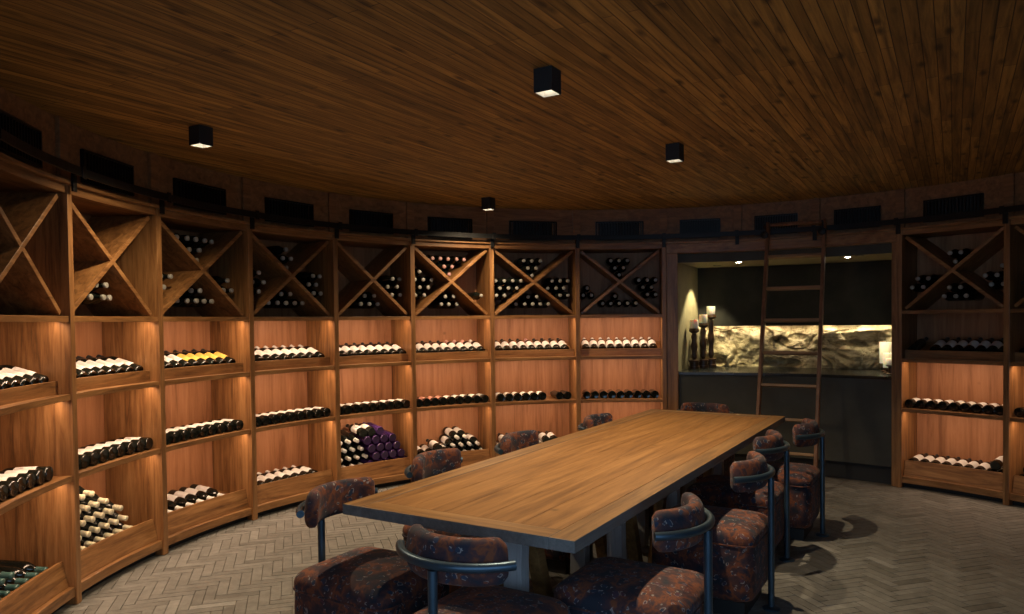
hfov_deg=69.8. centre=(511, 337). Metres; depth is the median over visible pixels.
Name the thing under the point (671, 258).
door frame
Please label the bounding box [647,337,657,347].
wine bottle
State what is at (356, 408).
wine bottle
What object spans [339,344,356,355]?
wine bottle
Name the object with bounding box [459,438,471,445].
wine bottle
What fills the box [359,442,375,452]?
wine bottle
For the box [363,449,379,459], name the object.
wine bottle
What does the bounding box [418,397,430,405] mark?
wine bottle
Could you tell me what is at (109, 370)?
wine bottle
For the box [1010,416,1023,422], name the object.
shelf
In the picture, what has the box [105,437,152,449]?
wine bottle
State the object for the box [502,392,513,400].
wine bottle
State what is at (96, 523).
wine bottle
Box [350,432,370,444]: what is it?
wine bottle
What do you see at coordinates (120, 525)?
wine bottle
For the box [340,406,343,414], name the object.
wine bottle
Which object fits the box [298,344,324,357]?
wine bottle
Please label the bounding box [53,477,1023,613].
floor
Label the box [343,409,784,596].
dining table
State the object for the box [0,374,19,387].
wine bottle
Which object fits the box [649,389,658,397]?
wine bottle
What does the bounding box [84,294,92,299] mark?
wine bottle
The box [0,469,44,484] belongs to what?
wine bottle
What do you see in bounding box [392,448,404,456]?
wine bottle
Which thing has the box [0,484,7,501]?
wine bottle
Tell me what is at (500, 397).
wine bottle
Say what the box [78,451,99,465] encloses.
wine bottle
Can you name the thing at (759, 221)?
air vent
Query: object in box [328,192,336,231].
batten
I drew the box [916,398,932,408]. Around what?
wine bottle
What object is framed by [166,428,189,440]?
wine bottle
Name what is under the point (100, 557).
tray
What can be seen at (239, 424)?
wine bottle
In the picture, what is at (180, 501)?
wine bottle
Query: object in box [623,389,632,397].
wine bottle
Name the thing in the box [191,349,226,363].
wine bottle
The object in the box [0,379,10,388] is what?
wine bottle
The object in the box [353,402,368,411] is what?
wine bottle
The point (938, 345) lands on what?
wine bottle
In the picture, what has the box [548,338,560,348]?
wine bottle
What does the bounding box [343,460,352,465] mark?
wine bottle
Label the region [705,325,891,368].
backsplash
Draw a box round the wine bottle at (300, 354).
[281,345,307,358]
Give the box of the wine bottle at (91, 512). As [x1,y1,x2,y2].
[82,507,104,517]
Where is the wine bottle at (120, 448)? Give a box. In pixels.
[88,444,125,456]
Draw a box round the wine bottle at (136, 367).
[96,354,142,371]
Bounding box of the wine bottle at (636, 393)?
[632,389,641,397]
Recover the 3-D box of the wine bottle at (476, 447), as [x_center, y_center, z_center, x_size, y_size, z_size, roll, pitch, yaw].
[-0.360,1.094,7.407,0.082,0.100,0.305,-1,2,-27]
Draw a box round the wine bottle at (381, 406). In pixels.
[369,400,385,410]
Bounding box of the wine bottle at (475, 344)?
[469,339,485,350]
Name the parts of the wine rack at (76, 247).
panel, panel, rail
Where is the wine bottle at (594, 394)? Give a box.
[590,389,598,398]
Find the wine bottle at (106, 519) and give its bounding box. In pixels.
[96,514,118,524]
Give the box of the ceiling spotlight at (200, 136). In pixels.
[189,124,212,147]
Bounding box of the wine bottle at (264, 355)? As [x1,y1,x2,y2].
[254,348,272,360]
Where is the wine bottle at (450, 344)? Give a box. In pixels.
[445,340,460,351]
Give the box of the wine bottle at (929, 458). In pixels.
[920,454,938,462]
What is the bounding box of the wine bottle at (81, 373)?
[76,368,87,377]
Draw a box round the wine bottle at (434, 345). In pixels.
[428,340,443,351]
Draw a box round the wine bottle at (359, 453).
[355,450,367,457]
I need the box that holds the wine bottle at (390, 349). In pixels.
[377,342,397,353]
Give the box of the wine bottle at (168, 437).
[166,433,171,444]
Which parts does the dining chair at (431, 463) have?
seat, backrest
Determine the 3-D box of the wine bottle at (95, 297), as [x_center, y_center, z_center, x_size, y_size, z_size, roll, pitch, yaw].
[-2.566,-0.239,4.366,0.301,0.079,0.079,-1,1,6]
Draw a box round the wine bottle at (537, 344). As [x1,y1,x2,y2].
[532,338,544,349]
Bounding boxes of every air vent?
[0,109,42,167]
[80,149,134,195]
[173,178,226,214]
[264,197,313,226]
[349,209,392,233]
[427,216,472,238]
[509,221,556,240]
[595,221,643,240]
[680,218,719,238]
[754,213,797,235]
[834,205,880,230]
[923,193,983,222]
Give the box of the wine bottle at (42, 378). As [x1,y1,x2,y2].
[0,365,48,382]
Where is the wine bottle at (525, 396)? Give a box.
[519,391,529,400]
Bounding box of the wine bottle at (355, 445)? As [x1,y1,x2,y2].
[350,442,363,450]
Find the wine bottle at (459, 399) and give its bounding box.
[450,395,463,403]
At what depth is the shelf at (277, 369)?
5.93 m
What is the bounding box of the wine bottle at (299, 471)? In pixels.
[282,467,309,474]
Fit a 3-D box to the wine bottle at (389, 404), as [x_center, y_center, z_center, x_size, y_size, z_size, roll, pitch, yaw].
[-1.206,0.616,6.814,0.081,0.080,0.301,-2,2,-41]
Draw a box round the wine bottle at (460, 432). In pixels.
[451,426,467,438]
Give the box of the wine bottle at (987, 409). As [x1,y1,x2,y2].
[982,403,999,413]
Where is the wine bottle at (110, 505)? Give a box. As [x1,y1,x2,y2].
[100,500,122,510]
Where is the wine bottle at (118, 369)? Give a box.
[76,356,124,373]
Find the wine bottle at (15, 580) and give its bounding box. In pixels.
[5,576,28,584]
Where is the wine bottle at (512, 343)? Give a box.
[508,339,519,349]
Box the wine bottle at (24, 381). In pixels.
[0,370,29,385]
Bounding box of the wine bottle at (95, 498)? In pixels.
[85,494,108,503]
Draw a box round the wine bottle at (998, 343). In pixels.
[985,338,1002,351]
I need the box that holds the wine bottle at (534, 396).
[526,391,537,399]
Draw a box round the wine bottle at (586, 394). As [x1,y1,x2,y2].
[582,390,590,398]
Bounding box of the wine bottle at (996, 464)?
[990,455,1002,469]
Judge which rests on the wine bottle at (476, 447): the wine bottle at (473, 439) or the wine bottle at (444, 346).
the wine bottle at (473, 439)
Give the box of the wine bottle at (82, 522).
[80,520,85,526]
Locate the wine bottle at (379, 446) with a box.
[371,442,383,450]
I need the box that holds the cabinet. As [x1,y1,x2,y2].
[678,366,891,483]
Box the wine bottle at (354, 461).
[351,459,361,464]
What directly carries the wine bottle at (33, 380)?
in the wine rack at (28, 193)
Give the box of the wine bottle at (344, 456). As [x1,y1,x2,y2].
[341,452,350,460]
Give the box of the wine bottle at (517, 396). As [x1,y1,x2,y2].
[511,392,521,400]
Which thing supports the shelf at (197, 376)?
attached to the wine rack at (182, 396)
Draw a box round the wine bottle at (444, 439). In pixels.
[439,434,454,447]
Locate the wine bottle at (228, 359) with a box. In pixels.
[201,349,235,362]
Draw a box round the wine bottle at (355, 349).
[344,343,364,355]
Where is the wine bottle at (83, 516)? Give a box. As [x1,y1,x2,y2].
[80,511,94,522]
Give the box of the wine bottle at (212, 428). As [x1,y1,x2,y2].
[179,423,215,434]
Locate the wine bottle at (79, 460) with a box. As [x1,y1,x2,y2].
[78,458,81,469]
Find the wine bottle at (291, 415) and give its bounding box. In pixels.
[275,411,295,420]
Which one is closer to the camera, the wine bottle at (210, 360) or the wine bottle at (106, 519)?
the wine bottle at (106, 519)
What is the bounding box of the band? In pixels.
[678,243,891,262]
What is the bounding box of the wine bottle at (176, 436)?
[166,431,180,442]
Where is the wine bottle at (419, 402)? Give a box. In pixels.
[417,398,422,406]
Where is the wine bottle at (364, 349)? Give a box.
[352,343,372,354]
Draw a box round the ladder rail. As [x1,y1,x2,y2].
[0,128,1023,247]
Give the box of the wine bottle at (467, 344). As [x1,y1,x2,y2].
[461,340,476,350]
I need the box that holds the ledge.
[666,228,895,243]
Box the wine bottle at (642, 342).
[639,337,648,347]
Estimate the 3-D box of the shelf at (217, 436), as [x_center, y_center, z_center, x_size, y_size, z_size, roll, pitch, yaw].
[-2.338,0.721,5.266,0.451,0.032,0.930,0,1,20]
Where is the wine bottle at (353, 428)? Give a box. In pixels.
[346,424,366,436]
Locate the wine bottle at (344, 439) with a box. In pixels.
[341,434,350,443]
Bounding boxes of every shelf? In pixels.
[0,315,68,321]
[0,394,70,415]
[0,476,72,515]
[75,316,157,321]
[77,381,158,398]
[79,448,160,478]
[163,317,248,321]
[165,372,249,384]
[166,429,250,451]
[254,317,333,320]
[255,365,334,375]
[256,416,334,431]
[339,316,410,319]
[339,361,410,368]
[340,408,411,419]
[415,316,489,319]
[416,358,490,364]
[417,402,490,410]
[495,315,575,318]
[495,356,575,361]
[496,396,575,405]
[580,314,661,317]
[580,355,661,359]
[581,395,661,402]
[902,309,1003,313]
[902,358,1002,365]
[902,407,1002,420]
[904,460,1002,490]
[1010,308,1023,312]
[1010,362,1023,366]
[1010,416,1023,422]
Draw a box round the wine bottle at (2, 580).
[0,578,4,585]
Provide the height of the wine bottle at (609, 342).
0.150 m
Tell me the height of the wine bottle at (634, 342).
0.150 m
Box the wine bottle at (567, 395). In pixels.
[559,390,570,398]
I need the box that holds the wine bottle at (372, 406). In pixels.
[360,401,376,410]
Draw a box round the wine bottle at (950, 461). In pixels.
[941,457,960,465]
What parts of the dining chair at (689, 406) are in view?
backrest, seat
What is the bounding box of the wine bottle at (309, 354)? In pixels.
[289,345,315,357]
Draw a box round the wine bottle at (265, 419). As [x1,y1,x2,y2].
[256,414,269,424]
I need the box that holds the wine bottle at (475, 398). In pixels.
[467,394,480,402]
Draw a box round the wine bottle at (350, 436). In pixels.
[341,429,358,442]
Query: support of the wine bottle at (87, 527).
on the wine bottle at (83, 542)
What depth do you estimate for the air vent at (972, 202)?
6.09 m
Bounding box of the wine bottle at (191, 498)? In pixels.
[168,490,203,503]
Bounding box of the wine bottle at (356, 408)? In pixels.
[344,403,360,412]
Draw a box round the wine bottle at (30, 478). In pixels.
[0,473,35,488]
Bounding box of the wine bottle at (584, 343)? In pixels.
[581,338,589,348]
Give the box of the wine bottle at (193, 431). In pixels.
[170,427,197,438]
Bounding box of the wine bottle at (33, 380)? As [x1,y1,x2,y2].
[0,366,38,384]
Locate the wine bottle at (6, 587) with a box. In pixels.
[0,583,19,590]
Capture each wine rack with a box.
[0,152,74,613]
[0,183,161,604]
[102,206,251,554]
[209,222,334,519]
[305,232,411,487]
[390,238,490,482]
[476,242,575,457]
[568,242,666,433]
[896,217,1003,502]
[1003,215,1023,506]
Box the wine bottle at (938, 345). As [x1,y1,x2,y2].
[929,337,949,350]
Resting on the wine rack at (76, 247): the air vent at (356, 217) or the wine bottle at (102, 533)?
the wine bottle at (102, 533)
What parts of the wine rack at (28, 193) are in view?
rail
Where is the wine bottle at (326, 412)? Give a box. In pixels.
[310,406,330,416]
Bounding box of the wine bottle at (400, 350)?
[386,342,405,353]
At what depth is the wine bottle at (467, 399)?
7.14 m
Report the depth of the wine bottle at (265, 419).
5.76 m
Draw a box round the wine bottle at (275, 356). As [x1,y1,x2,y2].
[255,346,281,359]
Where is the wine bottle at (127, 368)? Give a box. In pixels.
[86,355,133,372]
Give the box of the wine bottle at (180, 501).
[167,494,192,506]
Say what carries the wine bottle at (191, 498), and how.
on the wine rack at (182, 396)
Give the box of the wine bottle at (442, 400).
[434,395,446,404]
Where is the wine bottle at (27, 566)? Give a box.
[0,560,47,572]
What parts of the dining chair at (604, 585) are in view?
seat, backrest, post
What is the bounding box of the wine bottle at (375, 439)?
[367,434,379,443]
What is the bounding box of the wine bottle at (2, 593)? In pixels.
[0,590,10,597]
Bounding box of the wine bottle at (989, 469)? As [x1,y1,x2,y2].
[986,467,1002,471]
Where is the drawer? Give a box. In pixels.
[341,457,409,479]
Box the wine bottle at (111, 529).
[101,525,122,533]
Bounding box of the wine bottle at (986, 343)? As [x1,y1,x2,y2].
[974,337,993,351]
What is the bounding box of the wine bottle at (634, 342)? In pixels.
[630,337,639,347]
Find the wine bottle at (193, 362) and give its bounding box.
[164,350,199,365]
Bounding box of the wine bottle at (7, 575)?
[0,571,14,579]
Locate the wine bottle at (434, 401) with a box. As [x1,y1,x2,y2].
[425,396,438,405]
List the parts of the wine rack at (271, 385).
panel, panel, rail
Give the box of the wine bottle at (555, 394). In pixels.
[550,390,562,399]
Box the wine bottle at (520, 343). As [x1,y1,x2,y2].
[516,339,527,349]
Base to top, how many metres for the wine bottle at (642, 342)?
0.150 m
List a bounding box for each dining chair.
[293,477,449,613]
[396,524,569,613]
[402,448,462,592]
[494,430,594,573]
[553,492,714,613]
[578,413,653,526]
[651,451,780,613]
[678,402,734,481]
[686,429,794,561]
[767,418,829,540]
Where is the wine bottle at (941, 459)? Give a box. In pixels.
[930,455,949,463]
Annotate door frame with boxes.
[666,253,678,409]
[891,242,895,486]
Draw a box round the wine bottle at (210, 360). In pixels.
[182,349,217,364]
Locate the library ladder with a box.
[756,218,826,467]
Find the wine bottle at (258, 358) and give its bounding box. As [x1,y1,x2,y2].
[255,353,264,360]
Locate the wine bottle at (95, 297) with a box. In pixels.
[81,292,105,303]
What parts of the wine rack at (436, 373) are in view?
panel, panel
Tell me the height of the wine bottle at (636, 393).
0.079 m
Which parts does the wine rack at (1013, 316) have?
rail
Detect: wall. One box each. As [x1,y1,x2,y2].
[0,86,1023,242]
[678,263,700,400]
[698,260,891,325]
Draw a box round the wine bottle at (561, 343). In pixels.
[556,338,568,348]
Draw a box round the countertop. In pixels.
[678,366,891,375]
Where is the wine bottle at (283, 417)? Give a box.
[266,412,287,422]
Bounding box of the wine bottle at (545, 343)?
[540,338,552,349]
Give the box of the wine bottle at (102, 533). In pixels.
[91,528,113,537]
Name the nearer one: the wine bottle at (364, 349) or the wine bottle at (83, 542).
the wine bottle at (83, 542)
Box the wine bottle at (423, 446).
[419,444,431,451]
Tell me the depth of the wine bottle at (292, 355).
6.09 m
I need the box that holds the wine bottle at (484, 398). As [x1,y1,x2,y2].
[475,393,488,402]
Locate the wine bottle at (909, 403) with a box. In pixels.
[905,398,920,407]
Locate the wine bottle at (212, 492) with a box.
[189,484,223,496]
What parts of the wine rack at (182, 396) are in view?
panel, panel, rail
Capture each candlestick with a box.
[689,328,699,368]
[698,323,708,367]
[707,315,716,367]
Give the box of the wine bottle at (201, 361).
[173,350,208,365]
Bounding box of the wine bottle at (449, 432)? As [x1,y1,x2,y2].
[443,427,458,439]
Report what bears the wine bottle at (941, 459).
in the wine rack at (968, 376)
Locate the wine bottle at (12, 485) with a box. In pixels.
[0,480,18,497]
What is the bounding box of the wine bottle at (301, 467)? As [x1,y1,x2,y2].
[291,465,317,472]
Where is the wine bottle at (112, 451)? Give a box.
[78,446,116,459]
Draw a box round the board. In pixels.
[666,231,895,253]
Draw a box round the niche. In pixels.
[681,253,891,267]
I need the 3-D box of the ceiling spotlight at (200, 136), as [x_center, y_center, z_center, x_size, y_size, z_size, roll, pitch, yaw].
[-1.753,-1.135,4.134,0.090,0.104,0.090,0,2,31]
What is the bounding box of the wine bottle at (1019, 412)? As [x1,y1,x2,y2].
[1014,407,1023,416]
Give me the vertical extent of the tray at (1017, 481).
0.138 m
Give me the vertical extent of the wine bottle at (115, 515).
0.100 m
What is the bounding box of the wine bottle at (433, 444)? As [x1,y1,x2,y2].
[426,439,441,449]
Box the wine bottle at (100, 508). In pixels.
[91,504,113,514]
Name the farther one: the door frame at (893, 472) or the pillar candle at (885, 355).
the pillar candle at (885, 355)
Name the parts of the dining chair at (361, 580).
post, backrest, seat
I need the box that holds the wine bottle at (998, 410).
[994,405,1002,415]
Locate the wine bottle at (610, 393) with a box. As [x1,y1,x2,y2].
[607,389,615,397]
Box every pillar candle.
[690,320,697,327]
[699,315,706,322]
[707,306,714,314]
[879,341,891,362]
[883,353,891,367]
[886,358,891,364]
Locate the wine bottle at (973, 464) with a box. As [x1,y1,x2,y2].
[963,460,982,468]
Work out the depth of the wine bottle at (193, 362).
5.23 m
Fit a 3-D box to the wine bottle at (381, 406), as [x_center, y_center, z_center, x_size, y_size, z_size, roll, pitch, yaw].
[-1.274,0.618,6.761,0.081,0.080,0.301,-2,2,-41]
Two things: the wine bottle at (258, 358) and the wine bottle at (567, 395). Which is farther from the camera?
the wine bottle at (567, 395)
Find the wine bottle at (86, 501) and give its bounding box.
[79,497,99,507]
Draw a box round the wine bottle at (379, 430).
[363,422,383,434]
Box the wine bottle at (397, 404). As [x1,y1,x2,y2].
[386,399,401,408]
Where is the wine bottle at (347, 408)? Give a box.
[340,404,351,413]
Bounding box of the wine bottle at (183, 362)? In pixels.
[164,353,190,366]
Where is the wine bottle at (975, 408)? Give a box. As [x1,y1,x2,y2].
[971,402,988,412]
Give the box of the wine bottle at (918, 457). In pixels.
[909,453,928,460]
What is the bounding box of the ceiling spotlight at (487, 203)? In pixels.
[481,197,494,210]
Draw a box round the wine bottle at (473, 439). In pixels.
[466,432,479,444]
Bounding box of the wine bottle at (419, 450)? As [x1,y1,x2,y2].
[417,446,424,454]
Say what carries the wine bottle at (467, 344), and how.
in the wine rack at (436, 373)
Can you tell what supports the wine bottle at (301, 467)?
in the wine rack at (271, 385)
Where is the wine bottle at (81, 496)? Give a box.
[79,494,84,499]
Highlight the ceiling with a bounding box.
[0,0,1023,209]
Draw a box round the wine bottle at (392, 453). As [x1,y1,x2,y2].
[383,448,396,457]
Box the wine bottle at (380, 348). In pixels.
[369,342,389,353]
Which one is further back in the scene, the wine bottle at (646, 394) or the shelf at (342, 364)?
the wine bottle at (646, 394)
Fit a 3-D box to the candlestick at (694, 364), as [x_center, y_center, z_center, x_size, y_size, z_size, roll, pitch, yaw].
[1.925,0.114,7.752,0.116,0.430,0.116,-1,1,0]
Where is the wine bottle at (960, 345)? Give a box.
[951,337,971,350]
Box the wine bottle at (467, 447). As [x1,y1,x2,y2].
[464,445,473,450]
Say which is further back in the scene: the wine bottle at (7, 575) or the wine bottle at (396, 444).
the wine bottle at (396, 444)
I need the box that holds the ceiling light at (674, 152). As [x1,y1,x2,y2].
[666,142,683,162]
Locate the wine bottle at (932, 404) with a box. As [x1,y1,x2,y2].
[926,399,943,409]
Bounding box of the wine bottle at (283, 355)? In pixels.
[263,346,290,359]
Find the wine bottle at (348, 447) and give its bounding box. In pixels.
[342,443,354,451]
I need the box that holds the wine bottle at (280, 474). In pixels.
[265,470,291,478]
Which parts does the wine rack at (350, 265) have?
panel, panel, rail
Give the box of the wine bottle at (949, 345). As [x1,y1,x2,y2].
[940,337,960,350]
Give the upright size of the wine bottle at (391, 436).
0.100 m
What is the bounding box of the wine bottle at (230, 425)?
[207,420,234,431]
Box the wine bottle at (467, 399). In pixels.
[459,394,471,403]
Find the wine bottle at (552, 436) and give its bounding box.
[545,431,556,439]
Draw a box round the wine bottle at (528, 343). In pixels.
[524,338,535,349]
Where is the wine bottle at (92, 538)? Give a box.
[82,533,104,541]
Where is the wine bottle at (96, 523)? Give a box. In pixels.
[86,518,109,528]
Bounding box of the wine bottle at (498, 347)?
[495,340,502,350]
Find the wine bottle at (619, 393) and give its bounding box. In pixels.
[615,389,624,397]
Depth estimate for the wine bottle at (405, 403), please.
6.81 m
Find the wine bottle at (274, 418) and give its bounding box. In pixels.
[258,413,279,423]
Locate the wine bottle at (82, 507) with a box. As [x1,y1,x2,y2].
[79,503,89,511]
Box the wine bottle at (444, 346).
[437,340,452,351]
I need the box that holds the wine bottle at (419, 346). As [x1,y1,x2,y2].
[416,342,427,352]
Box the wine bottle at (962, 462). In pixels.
[952,458,971,466]
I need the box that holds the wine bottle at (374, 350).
[361,342,381,354]
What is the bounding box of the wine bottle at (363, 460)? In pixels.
[359,457,373,463]
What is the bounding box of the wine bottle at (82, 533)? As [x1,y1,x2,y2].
[80,529,90,536]
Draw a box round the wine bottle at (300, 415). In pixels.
[284,409,304,419]
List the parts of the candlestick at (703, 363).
stem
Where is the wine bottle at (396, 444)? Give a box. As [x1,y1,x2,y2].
[387,440,400,448]
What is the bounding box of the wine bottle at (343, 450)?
[341,445,346,452]
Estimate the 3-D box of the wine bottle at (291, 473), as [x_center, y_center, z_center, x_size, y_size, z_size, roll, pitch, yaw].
[-1.897,1.155,6.175,0.305,0.100,0.082,0,2,34]
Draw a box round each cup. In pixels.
[689,328,699,333]
[698,323,707,327]
[707,315,715,319]
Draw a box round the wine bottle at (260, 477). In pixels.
[257,474,274,482]
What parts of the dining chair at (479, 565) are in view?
post, backrest, seat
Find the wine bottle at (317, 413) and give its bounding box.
[301,407,321,417]
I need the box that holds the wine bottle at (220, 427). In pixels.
[199,422,225,432]
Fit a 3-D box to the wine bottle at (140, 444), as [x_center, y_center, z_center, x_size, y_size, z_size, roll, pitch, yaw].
[-2.487,0.681,4.641,0.301,0.080,0.081,-1,1,6]
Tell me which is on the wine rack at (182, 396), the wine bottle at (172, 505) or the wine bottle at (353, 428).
the wine bottle at (172, 505)
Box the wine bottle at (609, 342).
[606,337,614,348]
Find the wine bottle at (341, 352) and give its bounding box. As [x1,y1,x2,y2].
[339,347,347,355]
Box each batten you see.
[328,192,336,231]
[486,210,493,241]
[573,210,579,242]
[734,204,741,238]
[896,189,904,227]
[1004,173,1014,215]
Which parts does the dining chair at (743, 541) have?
seat, backrest, post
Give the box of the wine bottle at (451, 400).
[442,395,455,404]
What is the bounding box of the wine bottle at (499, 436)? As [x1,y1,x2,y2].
[497,433,503,441]
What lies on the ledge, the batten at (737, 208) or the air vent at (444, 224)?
the batten at (737, 208)
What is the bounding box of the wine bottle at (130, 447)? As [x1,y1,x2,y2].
[86,441,135,454]
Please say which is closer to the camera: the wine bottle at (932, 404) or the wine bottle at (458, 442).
the wine bottle at (932, 404)
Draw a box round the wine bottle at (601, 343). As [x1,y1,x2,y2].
[597,337,606,348]
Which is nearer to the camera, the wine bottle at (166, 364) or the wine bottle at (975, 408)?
the wine bottle at (166, 364)
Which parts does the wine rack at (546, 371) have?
panel, panel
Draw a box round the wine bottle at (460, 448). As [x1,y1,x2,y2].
[455,446,466,450]
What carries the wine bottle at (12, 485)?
on the wine rack at (28, 193)
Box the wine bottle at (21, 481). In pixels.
[0,477,25,492]
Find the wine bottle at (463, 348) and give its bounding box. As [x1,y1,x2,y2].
[453,340,468,351]
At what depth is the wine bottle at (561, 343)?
7.52 m
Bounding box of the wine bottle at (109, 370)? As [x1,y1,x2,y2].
[76,358,114,374]
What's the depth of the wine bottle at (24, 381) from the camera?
3.65 m
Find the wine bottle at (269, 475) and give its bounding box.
[257,472,283,480]
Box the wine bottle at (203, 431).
[180,425,208,436]
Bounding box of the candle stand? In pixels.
[886,365,891,374]
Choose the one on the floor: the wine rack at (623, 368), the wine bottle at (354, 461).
the wine rack at (623, 368)
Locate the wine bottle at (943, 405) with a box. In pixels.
[938,400,954,409]
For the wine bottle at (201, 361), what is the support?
in the wine rack at (182, 396)
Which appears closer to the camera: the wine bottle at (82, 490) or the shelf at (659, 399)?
the wine bottle at (82, 490)
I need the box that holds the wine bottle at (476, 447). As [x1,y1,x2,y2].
[472,444,481,449]
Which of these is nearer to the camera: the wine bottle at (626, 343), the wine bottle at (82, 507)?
the wine bottle at (82, 507)
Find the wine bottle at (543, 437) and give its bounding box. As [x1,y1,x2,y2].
[538,431,549,441]
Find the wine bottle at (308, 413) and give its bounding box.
[292,408,312,418]
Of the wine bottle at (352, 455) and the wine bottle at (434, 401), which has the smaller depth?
the wine bottle at (352, 455)
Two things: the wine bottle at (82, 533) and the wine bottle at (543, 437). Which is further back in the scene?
the wine bottle at (543, 437)
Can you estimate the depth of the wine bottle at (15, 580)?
3.68 m
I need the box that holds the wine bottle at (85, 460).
[78,454,89,468]
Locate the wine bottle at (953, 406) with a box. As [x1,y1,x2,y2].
[948,400,965,410]
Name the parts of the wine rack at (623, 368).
panel, panel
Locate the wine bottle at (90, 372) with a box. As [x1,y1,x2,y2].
[76,364,96,376]
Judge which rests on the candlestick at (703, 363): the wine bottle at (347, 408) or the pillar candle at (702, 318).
the pillar candle at (702, 318)
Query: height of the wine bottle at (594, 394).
0.079 m
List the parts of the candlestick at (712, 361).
stem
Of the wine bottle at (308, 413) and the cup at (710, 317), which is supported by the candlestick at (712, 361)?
the cup at (710, 317)
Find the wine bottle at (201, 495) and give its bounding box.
[179,487,213,499]
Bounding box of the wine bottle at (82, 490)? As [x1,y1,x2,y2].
[79,485,94,496]
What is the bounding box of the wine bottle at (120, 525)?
[110,520,131,529]
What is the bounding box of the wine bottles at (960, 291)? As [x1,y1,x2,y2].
[80,233,1023,308]
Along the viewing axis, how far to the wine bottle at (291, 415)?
5.98 m
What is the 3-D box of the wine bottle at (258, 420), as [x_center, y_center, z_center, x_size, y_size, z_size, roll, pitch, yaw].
[-2.090,0.650,5.769,0.301,0.080,0.081,0,2,35]
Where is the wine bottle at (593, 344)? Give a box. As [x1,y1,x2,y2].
[589,338,597,348]
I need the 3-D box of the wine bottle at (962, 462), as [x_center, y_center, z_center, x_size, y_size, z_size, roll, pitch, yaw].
[3.857,1.089,6.279,0.305,0.100,0.081,-2,2,-38]
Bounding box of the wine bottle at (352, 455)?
[346,451,359,459]
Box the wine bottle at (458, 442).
[447,436,463,446]
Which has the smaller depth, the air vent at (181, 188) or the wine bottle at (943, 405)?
the air vent at (181, 188)
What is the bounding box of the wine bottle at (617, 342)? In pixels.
[614,337,622,347]
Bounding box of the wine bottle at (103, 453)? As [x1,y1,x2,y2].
[78,449,108,462]
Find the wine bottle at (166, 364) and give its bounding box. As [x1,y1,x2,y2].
[164,360,172,368]
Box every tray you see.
[0,562,68,613]
[81,519,157,578]
[168,489,248,535]
[257,469,332,503]
[1012,475,1023,494]
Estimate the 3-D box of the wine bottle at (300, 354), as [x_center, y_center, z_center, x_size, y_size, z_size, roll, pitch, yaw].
[-1.854,0.136,6.218,0.301,0.150,0.082,0,2,34]
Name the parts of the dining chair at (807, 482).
seat, backrest, post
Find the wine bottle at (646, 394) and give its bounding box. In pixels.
[640,389,649,397]
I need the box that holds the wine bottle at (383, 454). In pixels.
[375,450,387,458]
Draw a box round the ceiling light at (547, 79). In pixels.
[534,65,560,97]
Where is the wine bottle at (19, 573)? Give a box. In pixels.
[0,566,38,578]
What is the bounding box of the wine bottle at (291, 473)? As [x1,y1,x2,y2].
[274,468,299,476]
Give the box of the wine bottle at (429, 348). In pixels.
[420,341,435,352]
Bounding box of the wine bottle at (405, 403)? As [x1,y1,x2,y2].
[393,398,409,407]
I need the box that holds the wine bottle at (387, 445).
[379,441,391,449]
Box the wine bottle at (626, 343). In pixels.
[622,337,631,347]
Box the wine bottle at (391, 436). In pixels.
[383,429,395,441]
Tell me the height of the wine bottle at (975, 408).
0.080 m
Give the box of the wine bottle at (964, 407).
[959,401,976,411]
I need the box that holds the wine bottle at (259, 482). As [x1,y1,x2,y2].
[257,479,265,484]
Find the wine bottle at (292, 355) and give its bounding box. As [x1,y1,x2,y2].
[272,345,298,358]
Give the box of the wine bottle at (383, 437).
[375,433,387,442]
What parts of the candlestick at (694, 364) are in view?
stem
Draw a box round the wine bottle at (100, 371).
[76,360,105,375]
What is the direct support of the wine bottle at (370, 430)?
on the wine bottle at (366, 440)
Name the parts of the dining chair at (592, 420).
backrest, seat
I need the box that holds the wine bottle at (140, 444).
[96,439,144,451]
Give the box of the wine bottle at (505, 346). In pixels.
[500,339,510,349]
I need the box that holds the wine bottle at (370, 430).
[354,423,374,435]
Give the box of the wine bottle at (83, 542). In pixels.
[80,537,95,546]
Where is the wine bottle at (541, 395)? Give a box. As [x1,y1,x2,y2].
[535,391,545,399]
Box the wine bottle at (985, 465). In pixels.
[974,461,991,469]
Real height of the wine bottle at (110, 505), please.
0.100 m
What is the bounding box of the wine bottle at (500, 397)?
[495,392,504,401]
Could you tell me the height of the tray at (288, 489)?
0.138 m
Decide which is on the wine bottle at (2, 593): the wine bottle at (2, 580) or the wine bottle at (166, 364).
the wine bottle at (2, 580)
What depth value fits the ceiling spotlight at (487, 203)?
6.59 m
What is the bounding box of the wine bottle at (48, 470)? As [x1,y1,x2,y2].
[2,466,52,481]
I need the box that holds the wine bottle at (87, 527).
[80,522,99,532]
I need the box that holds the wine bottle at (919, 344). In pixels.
[908,337,927,349]
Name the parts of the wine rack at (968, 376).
panel, rail, panel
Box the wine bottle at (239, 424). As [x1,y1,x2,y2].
[218,419,243,429]
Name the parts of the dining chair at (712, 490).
seat, backrest, post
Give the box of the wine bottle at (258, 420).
[256,417,261,426]
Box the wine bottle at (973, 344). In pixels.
[963,337,982,350]
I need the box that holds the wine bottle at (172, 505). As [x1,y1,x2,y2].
[167,499,182,510]
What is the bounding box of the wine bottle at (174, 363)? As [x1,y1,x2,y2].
[164,355,181,367]
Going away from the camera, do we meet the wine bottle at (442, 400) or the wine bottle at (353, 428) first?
the wine bottle at (353, 428)
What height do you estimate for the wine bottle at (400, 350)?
0.150 m
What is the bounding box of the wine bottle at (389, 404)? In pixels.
[377,400,393,409]
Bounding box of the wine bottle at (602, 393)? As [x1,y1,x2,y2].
[598,389,606,398]
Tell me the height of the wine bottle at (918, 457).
0.100 m
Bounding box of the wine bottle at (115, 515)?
[106,510,127,520]
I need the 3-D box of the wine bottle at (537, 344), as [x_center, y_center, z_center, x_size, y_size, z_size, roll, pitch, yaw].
[0.260,0.081,7.553,0.081,0.150,0.301,-1,1,-14]

